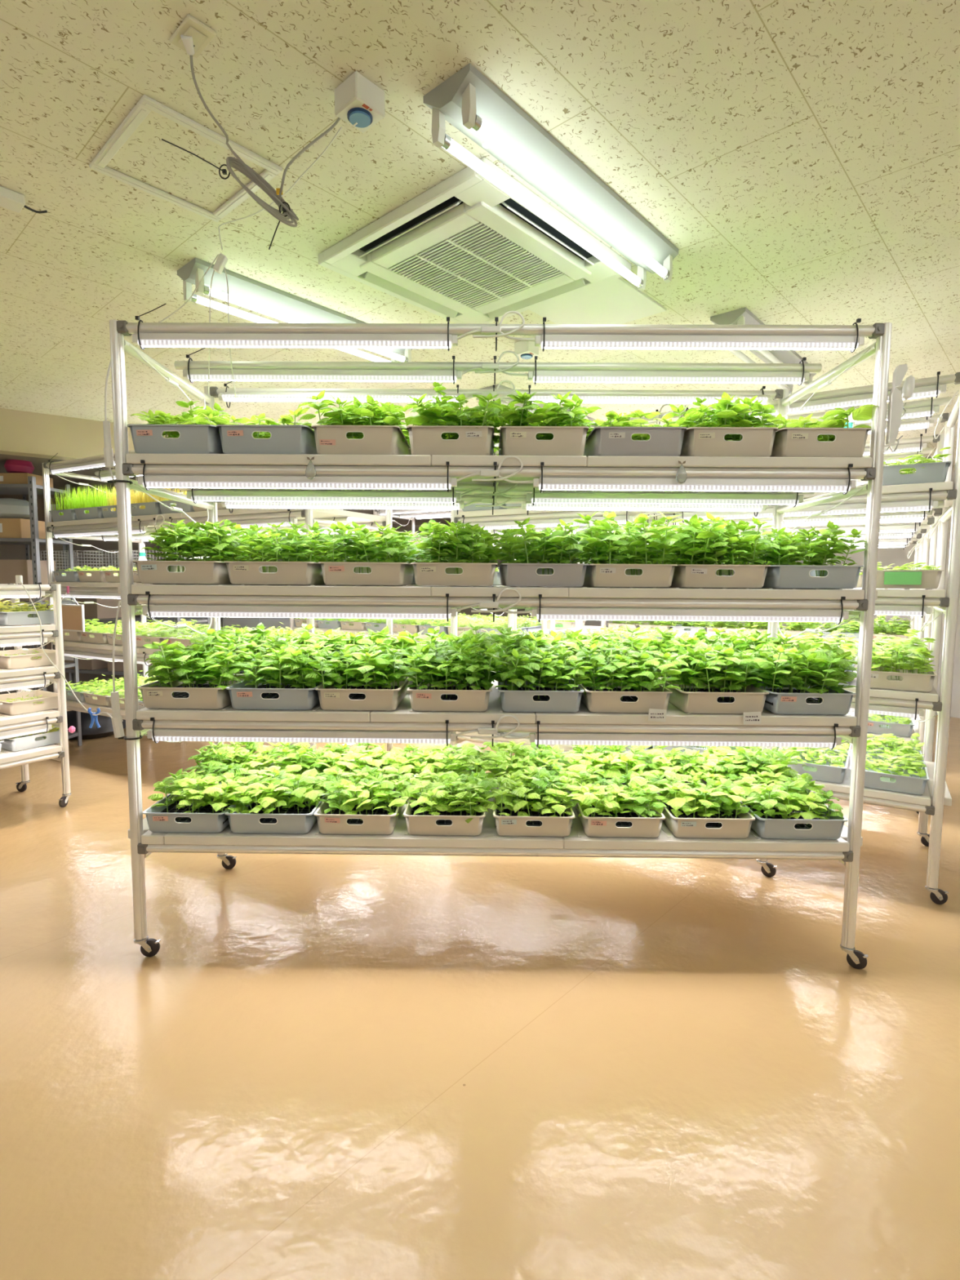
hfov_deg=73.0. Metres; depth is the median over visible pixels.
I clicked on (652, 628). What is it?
potted plant
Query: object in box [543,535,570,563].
basil plant
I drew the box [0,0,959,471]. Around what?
ceiling
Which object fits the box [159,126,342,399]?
cable
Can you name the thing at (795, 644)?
basil plant
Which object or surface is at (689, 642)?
basil plant
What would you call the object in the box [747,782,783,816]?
basil plant
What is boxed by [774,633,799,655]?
basil plant
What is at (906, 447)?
rack
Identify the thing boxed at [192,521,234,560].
basil plant
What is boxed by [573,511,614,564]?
basil plant
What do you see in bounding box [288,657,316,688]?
basil plant
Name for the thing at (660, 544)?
basil plant
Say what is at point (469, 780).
basil plant
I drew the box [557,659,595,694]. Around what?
basil plant
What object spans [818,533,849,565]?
basil plant
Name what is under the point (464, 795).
basil plant
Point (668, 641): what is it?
basil plant
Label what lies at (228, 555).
basil plant
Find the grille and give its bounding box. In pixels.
[388,222,563,308]
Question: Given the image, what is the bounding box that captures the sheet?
[884,571,921,584]
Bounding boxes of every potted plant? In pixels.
[0,598,53,625]
[0,648,64,669]
[0,689,57,715]
[0,725,60,751]
[0,739,4,752]
[48,485,106,521]
[51,564,115,582]
[62,618,119,641]
[65,674,119,702]
[73,481,136,519]
[75,565,135,582]
[80,622,142,644]
[81,678,144,706]
[99,486,143,518]
[102,566,136,582]
[104,622,174,645]
[107,619,158,628]
[107,680,152,709]
[108,670,155,685]
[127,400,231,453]
[130,488,186,515]
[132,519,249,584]
[133,568,139,582]
[135,616,182,629]
[135,623,199,648]
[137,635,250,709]
[137,677,157,685]
[137,694,145,709]
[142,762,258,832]
[155,618,206,631]
[157,499,195,514]
[161,631,208,648]
[180,623,239,634]
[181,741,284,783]
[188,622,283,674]
[192,502,228,511]
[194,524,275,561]
[195,627,256,637]
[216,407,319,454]
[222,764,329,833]
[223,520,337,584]
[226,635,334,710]
[234,628,297,639]
[243,622,302,637]
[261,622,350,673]
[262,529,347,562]
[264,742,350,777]
[278,626,340,636]
[293,617,325,627]
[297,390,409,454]
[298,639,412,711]
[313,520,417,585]
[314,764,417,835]
[315,617,351,628]
[316,629,371,637]
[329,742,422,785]
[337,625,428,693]
[339,617,379,630]
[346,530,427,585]
[349,416,411,454]
[364,617,406,631]
[392,618,434,633]
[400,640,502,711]
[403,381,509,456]
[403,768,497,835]
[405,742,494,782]
[409,410,499,455]
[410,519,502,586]
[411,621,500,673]
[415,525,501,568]
[417,618,449,622]
[417,618,462,634]
[444,614,483,623]
[446,617,492,635]
[458,613,479,617]
[459,629,519,645]
[462,503,506,511]
[467,614,502,622]
[471,613,507,625]
[478,617,527,637]
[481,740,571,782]
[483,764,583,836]
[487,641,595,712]
[488,628,546,635]
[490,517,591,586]
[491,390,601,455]
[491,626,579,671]
[492,567,501,585]
[494,614,530,622]
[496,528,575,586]
[503,617,541,632]
[503,732,535,736]
[505,503,521,508]
[519,615,549,623]
[546,619,586,629]
[547,629,599,635]
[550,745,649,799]
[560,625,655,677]
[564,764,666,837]
[567,626,613,631]
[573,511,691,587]
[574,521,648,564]
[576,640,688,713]
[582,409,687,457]
[584,626,635,638]
[601,625,646,632]
[604,745,652,753]
[607,620,645,628]
[623,628,672,640]
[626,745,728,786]
[637,620,676,631]
[637,627,686,634]
[637,635,678,641]
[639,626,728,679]
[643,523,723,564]
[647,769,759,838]
[652,745,711,754]
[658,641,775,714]
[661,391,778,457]
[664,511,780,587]
[671,620,711,631]
[675,634,710,640]
[677,631,720,635]
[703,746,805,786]
[705,621,745,633]
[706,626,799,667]
[715,746,782,755]
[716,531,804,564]
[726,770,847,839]
[727,631,742,635]
[728,628,786,642]
[733,624,794,643]
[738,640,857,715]
[742,621,785,635]
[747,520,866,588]
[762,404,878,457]
[777,743,849,782]
[778,632,808,639]
[780,621,823,637]
[792,625,858,671]
[792,632,856,685]
[821,640,858,655]
[822,619,859,639]
[823,739,852,752]
[848,711,854,715]
[849,740,928,795]
[852,733,924,760]
[855,635,937,692]
[856,572,862,587]
[857,628,928,665]
[861,561,943,588]
[867,713,914,737]
[872,614,911,639]
[882,446,951,485]
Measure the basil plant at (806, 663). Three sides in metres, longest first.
0.236 x 0.176 x 0.161 m
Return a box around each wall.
[0,408,168,460]
[0,498,549,694]
[570,470,959,718]
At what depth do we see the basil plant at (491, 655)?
2.65 m
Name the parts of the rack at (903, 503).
post, post, rail, rail, rail, rail, rail, rail, rail, rail, rail, post, rail, post, rail, rail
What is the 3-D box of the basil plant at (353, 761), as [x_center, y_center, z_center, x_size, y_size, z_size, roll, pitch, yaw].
[-0.607,0.622,3.033,0.216,0.169,0.202,-4,11,-24]
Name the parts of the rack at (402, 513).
rail, post, rail, post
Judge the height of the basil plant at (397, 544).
0.205 m
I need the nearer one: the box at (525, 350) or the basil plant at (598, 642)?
the basil plant at (598, 642)
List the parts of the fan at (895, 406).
clip arm, clip arm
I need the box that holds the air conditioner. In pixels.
[318,156,631,324]
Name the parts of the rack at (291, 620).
post, rail, post, post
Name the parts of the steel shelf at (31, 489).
shelf, shelf, shelf, post, shelf, shelf, post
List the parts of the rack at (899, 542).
post, post, post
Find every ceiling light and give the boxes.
[177,257,412,361]
[423,62,678,291]
[479,384,595,421]
[710,306,816,395]
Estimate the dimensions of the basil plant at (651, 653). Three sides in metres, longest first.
0.182 x 0.125 x 0.097 m
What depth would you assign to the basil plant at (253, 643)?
3.04 m
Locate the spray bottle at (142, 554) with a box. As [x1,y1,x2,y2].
[137,542,146,560]
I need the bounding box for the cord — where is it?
[15,575,111,717]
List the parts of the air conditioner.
intake frame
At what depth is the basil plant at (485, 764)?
3.03 m
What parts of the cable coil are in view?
cord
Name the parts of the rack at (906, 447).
post, post, rail, rail, rail, rail, post, rail, post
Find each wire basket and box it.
[40,550,102,569]
[83,550,145,569]
[132,550,186,567]
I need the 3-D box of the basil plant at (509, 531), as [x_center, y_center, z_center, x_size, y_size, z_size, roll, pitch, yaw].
[0.138,-0.403,3.013,0.157,0.230,0.172,-3,9,8]
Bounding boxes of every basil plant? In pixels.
[131,408,168,424]
[140,526,179,560]
[142,639,186,695]
[144,655,173,687]
[147,410,182,437]
[147,528,181,560]
[147,641,188,684]
[147,781,185,812]
[148,527,184,571]
[149,646,181,684]
[153,768,189,809]
[154,519,197,572]
[155,413,182,437]
[155,417,173,437]
[155,527,178,571]
[160,522,201,571]
[161,648,205,687]
[162,771,200,782]
[165,642,205,693]
[167,416,192,437]
[168,534,186,572]
[169,415,199,424]
[170,784,199,810]
[171,521,196,559]
[171,648,210,687]
[171,772,201,796]
[175,400,209,424]
[176,657,208,687]
[177,528,204,560]
[177,768,204,789]
[177,777,219,813]
[177,791,204,813]
[181,522,211,560]
[181,747,216,776]
[185,775,224,813]
[186,644,208,687]
[188,628,231,651]
[189,415,208,424]
[189,524,222,560]
[189,631,228,645]
[189,640,216,686]
[191,635,216,688]
[192,404,230,424]
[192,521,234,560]
[193,656,229,688]
[194,648,216,686]
[194,650,231,688]
[195,413,228,433]
[195,519,239,561]
[195,746,217,772]
[195,749,229,774]
[195,750,217,771]
[195,775,232,804]
[196,762,223,784]
[198,741,234,764]
[199,522,218,558]
[200,642,246,686]
[201,651,241,689]
[202,524,238,560]
[203,629,227,639]
[204,525,235,561]
[206,773,222,776]
[207,643,243,681]
[207,780,240,813]
[208,402,231,424]
[208,747,239,773]
[211,634,246,660]
[212,750,236,773]
[212,772,242,808]
[213,641,240,684]
[213,647,250,684]
[217,745,248,773]
[217,762,248,782]
[218,519,249,561]
[218,553,235,559]
[219,415,249,424]
[220,777,250,804]
[221,626,245,642]
[221,635,249,682]
[221,742,252,751]
[221,755,244,776]
[222,626,257,673]
[222,773,268,813]
[225,649,239,685]
[225,786,249,804]
[226,524,248,561]
[226,790,252,813]
[229,746,250,777]
[231,415,265,438]
[231,528,253,561]
[231,632,246,644]
[231,767,258,786]
[232,525,254,561]
[233,535,248,561]
[234,749,257,776]
[234,755,258,775]
[235,626,264,670]
[236,533,264,561]
[237,788,277,813]
[238,742,263,750]
[240,524,269,561]
[240,525,275,572]
[240,636,263,662]
[240,754,275,773]
[241,650,271,688]
[241,653,271,688]
[244,413,271,438]
[244,632,267,659]
[244,752,273,781]
[244,778,265,806]
[245,742,270,755]
[246,622,272,644]
[247,537,268,561]
[247,777,284,808]
[248,640,263,671]
[248,782,290,813]
[252,533,274,572]
[252,626,275,651]
[252,647,271,688]
[253,418,274,438]
[253,631,274,653]
[253,764,283,780]
[254,656,284,693]
[255,744,282,776]
[255,747,279,766]
[257,520,293,572]
[257,768,295,777]
[258,641,286,688]
[258,646,297,688]
[259,770,286,799]
[261,635,287,684]
[261,643,274,653]
[261,651,277,688]
[262,530,281,556]
[262,533,281,572]
[262,777,295,812]
[264,528,297,561]
[264,742,284,765]
[264,756,293,773]
[265,783,289,800]
[266,645,290,688]
[268,417,299,435]
[268,628,283,644]
[269,635,299,687]
[270,418,293,425]
[270,746,300,773]
[270,764,302,787]
[271,657,288,688]
[271,742,301,763]
[274,636,306,648]
[275,629,296,639]
[275,753,300,772]
[275,773,317,813]
[276,645,321,688]
[277,533,302,561]
[277,647,318,688]
[278,528,304,561]
[279,783,296,808]
[280,407,312,425]
[280,644,312,679]
[280,760,306,774]
[281,521,313,561]
[281,742,313,761]
[282,656,306,688]
[283,630,309,644]
[284,768,329,804]
[286,746,313,775]
[287,536,308,561]
[287,646,328,686]
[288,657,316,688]
[288,746,310,772]
[288,783,325,813]
[291,756,309,772]
[292,524,329,562]
[292,533,306,559]
[292,631,319,658]
[293,638,303,648]
[296,622,320,644]
[296,744,324,771]
[296,782,323,808]
[297,390,342,428]
[297,530,329,561]
[298,521,328,561]
[298,632,318,644]
[298,640,343,688]
[301,647,321,688]
[304,748,326,772]
[306,538,322,559]
[307,755,330,770]
[308,643,331,684]
[309,636,333,673]
[310,746,327,757]
[311,757,337,777]
[311,782,327,797]
[313,523,355,561]
[313,772,327,790]
[315,537,337,561]
[317,525,347,561]
[317,629,332,640]
[317,650,334,682]
[317,651,346,681]
[317,783,342,813]
[318,633,349,660]
[318,750,340,768]
[318,750,346,777]
[319,742,341,755]
[320,631,349,660]
[321,768,355,796]
[323,657,350,688]
[324,530,353,561]
[324,777,344,796]
[325,395,363,425]
[325,780,355,814]
[326,744,342,764]
[327,644,363,688]
[327,646,363,688]
[327,648,362,688]
[327,766,346,781]
[328,406,359,435]
[328,521,361,562]
[328,778,361,813]
[329,752,365,777]
[330,745,366,766]
[333,631,350,639]
[333,743,350,756]
[336,743,349,761]
[337,405,368,439]
[337,521,371,572]
[338,529,355,562]
[338,752,376,778]
[339,631,373,659]
[342,396,378,439]
[342,645,364,687]
[342,784,372,820]
[343,651,392,697]
[344,526,379,572]
[344,772,371,804]
[346,534,369,573]
[346,656,381,688]
[347,644,386,688]
[348,775,364,802]
[349,528,381,573]
[349,745,380,772]
[350,404,386,425]
[351,631,373,643]
[352,394,390,433]
[353,643,382,688]
[353,648,373,688]
[353,767,371,795]
[355,742,371,750]
[355,780,385,814]
[355,783,391,814]
[357,751,383,767]
[358,657,390,688]
[359,742,379,750]
[359,746,395,774]
[360,764,382,782]
[360,771,396,790]
[361,537,379,568]
[362,628,390,648]
[363,648,393,682]
[364,779,380,800]
[368,520,407,562]
[368,530,386,561]
[368,656,398,688]
[368,775,399,814]
[369,533,382,559]
[370,625,404,656]
[371,402,407,431]
[372,791,408,817]
[373,408,406,441]
[373,637,397,653]
[373,639,406,688]
[373,644,412,688]
[373,743,385,768]
[373,764,397,782]
[374,528,403,562]
[375,535,401,559]
[376,401,404,424]
[378,525,408,560]
[378,755,404,780]
[379,778,417,809]
[380,752,412,779]
[382,408,408,430]
[384,765,414,799]
[386,537,412,562]
[387,531,411,562]
[388,756,413,781]
[389,631,413,653]
[390,749,405,768]
[391,629,428,672]
[391,631,416,674]
[391,655,410,687]
[391,746,403,751]
[393,777,408,799]
[395,421,408,435]
[395,652,406,688]
[396,530,417,562]
[396,751,412,773]
[397,539,419,562]
[399,744,417,755]
[400,530,420,563]
[400,653,430,689]
[401,752,422,774]
[403,393,441,436]
[403,534,418,563]
[403,743,422,764]
[404,402,432,432]
[404,648,434,689]
[404,653,435,689]
[405,760,431,781]
[405,780,442,815]
[406,768,433,791]
[407,749,444,769]
[408,400,447,425]
[410,644,451,689]
[410,754,435,766]
[410,778,431,807]
[411,636,448,669]
[412,538,427,562]
[412,640,448,689]
[413,522,447,562]
[413,786,452,815]
[414,536,433,562]
[415,529,442,562]
[415,787,444,805]
[416,519,448,562]
[416,625,439,644]
[416,744,443,755]
[417,381,454,425]
[418,395,463,436]
[418,770,454,783]
[421,751,453,782]
[422,532,445,562]
[422,744,457,755]
[422,786,450,812]
[423,749,450,774]
[426,526,457,562]
[426,642,448,689]
[428,527,452,562]
[428,649,450,689]
[428,657,466,697]
[431,753,469,773]
[431,782,463,804]
[432,408,463,439]
[435,637,457,650]
[435,648,466,685]
[435,751,457,771]
[436,655,467,689]
[437,781,463,814]
[438,631,465,653]
[439,641,477,695]
[440,394,479,427]
[440,520,475,573]
[440,632,450,641]
[441,419,451,439]
[441,522,471,573]
[441,642,484,689]
[442,548,462,573]
[442,743,456,772]
[442,776,453,800]
[443,772,465,782]
[444,409,471,439]
[444,520,482,562]
[444,782,479,815]
[445,407,465,438]
[446,743,462,754]
[447,745,477,773]
[447,763,479,777]
[448,405,483,438]
[448,777,461,806]
[448,781,484,815]
[450,773,474,796]
[451,643,482,689]
[452,647,484,689]
[452,742,486,757]
[452,748,479,776]
[453,628,485,647]
[453,791,488,823]
[457,524,487,563]
[457,524,487,563]
[457,631,498,648]
[457,658,492,689]
[459,783,491,815]
[460,621,497,644]
[460,759,492,778]
[462,636,476,647]
[463,754,486,771]
[464,777,489,805]
[465,525,498,562]
[466,393,502,431]
[466,536,488,563]
[466,649,498,689]
[466,769,497,806]
[468,758,494,777]
[469,399,507,442]
[470,770,479,793]
[471,634,500,673]
[471,635,484,643]
[473,528,502,563]
[475,643,500,688]
[475,744,493,767]
[476,645,502,689]
[478,398,509,433]
[478,401,504,443]
[481,753,511,777]
[482,533,501,563]
[482,742,514,769]
[482,750,511,778]
[483,751,512,769]
[483,777,510,807]
[484,788,515,816]
[487,650,511,690]
[488,750,518,774]
[489,542,499,563]
[490,526,518,563]
[491,404,525,439]
[491,626,519,653]
[491,652,531,690]
[493,533,520,563]
[493,648,533,690]
[494,627,519,649]
[495,642,513,681]
[495,782,528,815]
[496,743,524,768]
[497,529,529,563]
[497,636,521,653]
[497,771,524,799]
[498,528,524,564]
[498,533,509,560]
[498,540,528,561]
[498,634,519,671]
[499,740,537,755]
[500,391,541,426]
[501,769,524,790]
[502,754,528,775]
[502,778,533,813]
[504,390,556,435]
[506,641,526,655]
[506,755,537,771]
[507,656,545,690]
[508,762,534,774]
[508,773,537,811]
[510,517,545,563]
[511,409,529,426]
[511,742,531,764]
[512,633,528,647]
[512,656,540,690]
[512,786,547,822]
[513,628,542,645]
[514,529,542,563]
[515,533,542,563]
[515,745,545,765]
[517,528,542,562]
[517,632,545,648]
[517,644,553,690]
[518,782,542,811]
[520,631,553,649]
[521,648,546,690]
[521,772,538,799]
[523,767,542,777]
[525,769,559,808]
[526,647,558,698]
[527,528,558,574]
[527,628,549,647]
[527,648,560,696]
[527,756,553,775]
[528,530,557,574]
[528,747,554,766]
[528,767,559,781]
[530,413,555,439]
[530,741,553,756]
[530,775,564,814]
[533,529,559,574]
[533,756,563,774]
[533,786,555,816]
[536,649,565,690]
[537,631,570,651]
[537,641,569,688]
[537,744,566,757]
[537,758,566,782]
[538,391,576,437]
[538,662,555,690]
[539,634,565,649]
[539,783,583,818]
[540,527,564,573]
[540,658,571,690]
[541,646,577,690]
[541,792,571,816]
[542,406,576,439]
[542,647,577,690]
[543,519,582,563]
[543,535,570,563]
[543,750,571,782]
[544,746,564,766]
[544,774,557,778]
[546,630,565,644]
[546,646,590,690]
[546,764,570,792]
[550,753,592,778]
[551,650,577,690]
[551,775,578,801]
[552,782,582,816]
[554,524,564,563]
[555,524,591,562]
[555,529,582,563]
[556,400,588,426]
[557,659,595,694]
[558,645,573,689]
[559,753,586,769]
[560,406,591,426]
[560,536,587,563]
[560,628,579,655]
[560,745,595,757]
[562,393,601,439]
[564,629,593,653]
[564,638,597,676]
[564,766,595,793]
[568,635,583,652]
[568,772,599,793]
[570,781,592,811]
[571,787,620,817]
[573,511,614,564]
[573,784,606,817]
[574,518,612,564]
[576,642,601,688]
[576,646,607,690]
[577,535,590,563]
[577,653,604,690]
[577,658,607,691]
[577,753,606,778]
[579,637,602,655]
[579,752,604,766]
[579,764,604,784]
[580,532,611,564]
[582,628,613,639]
[582,633,604,671]
[583,419,607,436]
[583,521,611,564]
[583,745,599,762]
[584,511,629,564]
[584,782,608,808]
[586,418,624,435]
[586,521,622,564]
[588,653,613,691]
[589,640,612,689]
[590,530,615,564]
[591,520,633,564]
[591,632,621,652]
[591,640,630,691]
[591,755,621,778]
[591,775,615,792]
[592,410,630,426]
[592,754,606,778]
[592,763,613,777]
[593,745,613,758]
[593,755,625,785]
[595,659,633,691]
[600,640,633,652]
[600,653,644,699]
[600,782,631,817]
[601,788,633,822]
[602,784,623,817]
[603,745,626,755]
[603,755,631,771]
[604,656,615,691]
[604,745,628,752]
[604,775,630,789]
[605,413,635,426]
[605,643,638,689]
[606,530,628,564]
[606,751,646,773]
[608,632,637,648]
[608,656,633,691]
[609,760,636,778]
[610,520,636,563]
[610,752,645,782]
[610,776,627,804]
[613,409,647,439]
[615,523,640,575]
[615,633,655,658]
[617,772,631,786]
[617,779,648,815]
[617,784,634,810]
[618,648,639,697]
[619,524,637,563]
[619,745,649,777]
[620,625,647,646]
[621,524,653,575]
[621,531,652,575]
[621,776,661,804]
[622,409,661,439]
[623,769,657,786]
[623,790,649,817]
[624,649,658,684]
[626,513,668,564]
[626,664,653,691]
[626,745,652,755]
[627,653,657,691]
[628,538,658,574]
[628,641,653,691]
[631,425,653,439]
[631,745,649,771]
[631,776,657,794]
[632,658,659,691]
[632,787,666,817]
[633,653,662,686]
[635,531,662,564]
[636,790,665,817]
[637,516,677,564]
[637,751,664,778]
[638,526,666,564]
[642,751,659,770]
[643,511,691,564]
[643,763,664,783]
[645,651,663,681]
[646,638,666,671]
[646,652,688,691]
[647,773,671,801]
[648,630,672,677]
[648,632,682,677]
[648,749,687,766]
[649,417,679,426]
[649,745,685,751]
[649,755,681,778]
[650,755,683,779]
[650,770,687,808]
[651,534,673,564]
[652,645,677,677]
[653,626,682,676]
[654,640,670,677]
[655,773,684,808]
[656,644,677,677]
[657,523,685,564]
[657,782,694,817]
[660,652,679,685]
[660,788,690,812]
[661,404,697,426]
[662,747,690,766]
[662,750,677,766]
[662,773,694,809]
[663,639,694,653]
[663,652,694,691]
[664,525,693,564]
[664,646,702,688]
[666,527,698,564]
[666,529,684,564]
[668,636,693,670]
[669,645,711,692]
[669,752,702,767]
[671,519,711,564]
[671,634,713,649]
[673,523,703,564]
[674,760,693,782]
[675,413,699,427]
[675,514,714,564]
[675,748,711,773]
[676,631,694,647]
[677,760,696,782]
[678,416,700,427]
[679,789,710,817]
[680,631,713,647]
[680,644,702,692]
[680,653,711,692]
[680,750,706,783]
[680,793,705,817]
[681,404,717,426]
[682,769,712,788]
[684,638,713,652]
[684,774,702,791]
[684,786,729,817]
[685,779,707,803]
[688,511,727,564]
[688,647,719,685]
[689,410,715,426]
[689,761,728,786]
[690,517,711,562]
[690,647,727,692]
[692,397,709,422]
[693,750,718,779]
[695,626,722,642]
[695,777,728,817]
[697,525,724,564]
[697,646,742,697]
[697,771,727,781]
[698,524,732,575]
[699,401,734,435]
[702,635,728,646]
[702,653,724,692]
[703,391,751,426]
[703,746,716,766]
[705,777,733,782]
[705,781,746,813]
[706,626,733,644]
[706,641,738,690]
[706,779,737,787]
[706,784,725,809]
[707,520,742,575]
[707,647,754,700]
[707,791,733,823]
[708,538,728,575]
[710,395,730,412]
[710,401,734,440]
[710,520,742,572]
[710,755,747,782]
[711,746,729,773]
[711,751,737,773]
[711,755,748,783]
[714,516,732,571]
[715,530,744,575]
[715,632,740,644]
[715,658,746,700]
[715,748,755,773]
[715,786,738,817]
[717,413,742,440]
[717,531,751,575]
[717,655,747,697]
[720,635,745,667]
[720,664,744,692]
[720,778,745,818]
[721,395,764,440]
[721,786,759,818]
[723,643,739,653]
[724,651,775,692]
[725,520,755,564]
[726,396,774,439]
[726,746,755,779]
[726,773,746,797]
[727,520,761,564]
[728,767,753,786]
[730,398,742,440]
[732,779,765,810]
[733,633,777,654]
[734,629,758,651]
[734,649,763,692]
[734,657,751,692]
[734,750,770,778]
[736,776,761,806]
[737,516,780,564]
[739,637,775,667]
[742,533,768,564]
[743,630,773,649]
[744,755,773,783]
[744,785,791,818]
[746,649,783,688]
[747,401,777,426]
[747,529,767,564]
[747,643,768,682]
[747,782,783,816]
[748,785,783,818]
[749,630,777,639]
[750,770,777,792]
[751,746,777,771]
[751,751,789,767]
[752,644,798,692]
[753,528,780,564]
[755,753,782,778]
[755,757,791,784]
[756,771,786,783]
[760,646,794,693]
[760,656,782,692]
[760,657,787,692]
[761,531,796,564]
[762,413,796,428]
[762,538,789,564]
[763,527,797,564]
[764,748,782,774]
[768,638,799,651]
[770,416,797,432]
[770,646,815,693]
[772,533,806,564]
[772,750,799,779]
[772,781,802,808]
[773,647,805,693]
[773,756,805,782]
[773,780,807,803]
[773,795,803,818]
[774,537,803,562]
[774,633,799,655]
[774,797,796,818]
[777,657,809,693]
[778,776,805,791]
[781,640,804,691]
[782,642,824,693]
[786,532,801,564]
[787,642,807,693]
[788,531,821,564]
[788,533,804,564]
[788,650,830,693]
[788,788,807,813]
[789,527,822,564]
[790,791,827,824]
[793,532,827,564]
[794,413,818,427]
[794,417,820,437]
[796,777,824,794]
[797,777,826,794]
[799,773,813,795]
[800,662,827,693]
[800,792,826,815]
[802,524,838,576]
[803,654,845,702]
[804,413,849,441]
[807,646,857,693]
[808,520,852,576]
[808,642,851,698]
[811,662,844,689]
[814,790,835,815]
[815,528,845,576]
[816,651,857,693]
[816,791,843,819]
[817,412,851,441]
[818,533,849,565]
[820,404,878,441]
[828,528,866,565]
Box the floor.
[0,715,959,1279]
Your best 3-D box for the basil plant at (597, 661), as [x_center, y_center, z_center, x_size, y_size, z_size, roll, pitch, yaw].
[0.486,0.128,2.718,0.173,0.211,0.169,-3,9,14]
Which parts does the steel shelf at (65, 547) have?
post, post, shelf, shelf, post, post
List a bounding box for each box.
[0,186,47,213]
[334,71,385,133]
[514,340,538,359]
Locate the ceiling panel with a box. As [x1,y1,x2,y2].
[528,277,666,324]
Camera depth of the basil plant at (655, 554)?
2.65 m
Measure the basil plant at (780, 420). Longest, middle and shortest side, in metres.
0.164 x 0.152 x 0.146 m
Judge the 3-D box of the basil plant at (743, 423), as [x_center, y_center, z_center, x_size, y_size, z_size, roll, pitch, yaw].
[1.025,-0.845,2.523,0.163,0.196,0.123,2,7,-30]
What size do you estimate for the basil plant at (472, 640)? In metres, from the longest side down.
0.220 x 0.187 x 0.142 m
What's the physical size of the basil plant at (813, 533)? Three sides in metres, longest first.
0.197 x 0.139 x 0.119 m
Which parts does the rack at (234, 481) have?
post cord, post cord, post, rail, rail, rail, rail, rail, post, rail, rail, rail, rail, rail, rail, rail, rail, rail, rail, post, rail, rail, rail, rail, rail, post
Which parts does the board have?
board frame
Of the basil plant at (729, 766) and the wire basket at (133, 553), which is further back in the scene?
the wire basket at (133, 553)
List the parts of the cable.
cord, cord, cord, cord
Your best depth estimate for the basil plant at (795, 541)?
2.62 m
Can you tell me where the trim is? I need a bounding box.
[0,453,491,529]
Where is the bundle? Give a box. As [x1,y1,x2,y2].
[4,459,34,473]
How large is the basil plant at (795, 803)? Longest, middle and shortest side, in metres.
0.140 x 0.126 x 0.123 m
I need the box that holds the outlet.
[169,13,216,57]
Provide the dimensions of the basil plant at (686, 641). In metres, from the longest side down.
0.229 x 0.187 x 0.183 m
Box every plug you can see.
[15,575,22,583]
[213,253,227,274]
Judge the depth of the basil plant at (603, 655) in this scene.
2.73 m
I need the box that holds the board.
[61,586,84,631]
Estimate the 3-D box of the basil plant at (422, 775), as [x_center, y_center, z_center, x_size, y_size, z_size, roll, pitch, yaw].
[-0.265,0.655,2.867,0.123,0.138,0.145,-2,6,-29]
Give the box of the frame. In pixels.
[88,94,282,222]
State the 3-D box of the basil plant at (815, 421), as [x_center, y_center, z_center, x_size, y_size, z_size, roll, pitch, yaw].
[1.287,-0.822,2.580,0.117,0.143,0.134,1,5,3]
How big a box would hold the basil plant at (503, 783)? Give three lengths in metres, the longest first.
0.148 x 0.145 x 0.141 m
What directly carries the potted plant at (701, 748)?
on the rack at (903, 503)
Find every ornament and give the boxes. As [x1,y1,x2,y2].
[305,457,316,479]
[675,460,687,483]
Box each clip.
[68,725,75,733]
[87,707,100,728]
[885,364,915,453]
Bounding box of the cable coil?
[161,34,341,249]
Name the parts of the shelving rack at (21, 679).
post, rail, rail, rail, rail, rail, rail, rail, rail, rail, rail, post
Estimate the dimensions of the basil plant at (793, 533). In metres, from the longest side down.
0.217 x 0.145 x 0.112 m
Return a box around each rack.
[0,582,71,807]
[41,423,393,751]
[102,303,892,968]
[289,509,555,680]
[373,508,606,631]
[449,371,959,904]
[541,433,944,814]
[600,469,924,644]
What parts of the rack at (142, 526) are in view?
post, rail, rail, rail, rail, rail, post, rail, rail, rail, rail, rail, post, rail, rail, post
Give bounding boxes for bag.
[0,497,30,519]
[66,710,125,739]
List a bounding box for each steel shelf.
[0,475,82,746]
[22,488,210,710]
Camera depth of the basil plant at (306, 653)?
2.67 m
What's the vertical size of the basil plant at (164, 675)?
0.168 m
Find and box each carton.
[0,472,53,488]
[0,518,45,538]
[0,559,56,601]
[36,497,72,521]
[44,591,121,618]
[46,641,107,670]
[107,660,174,672]
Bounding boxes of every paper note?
[648,708,666,721]
[743,711,761,724]

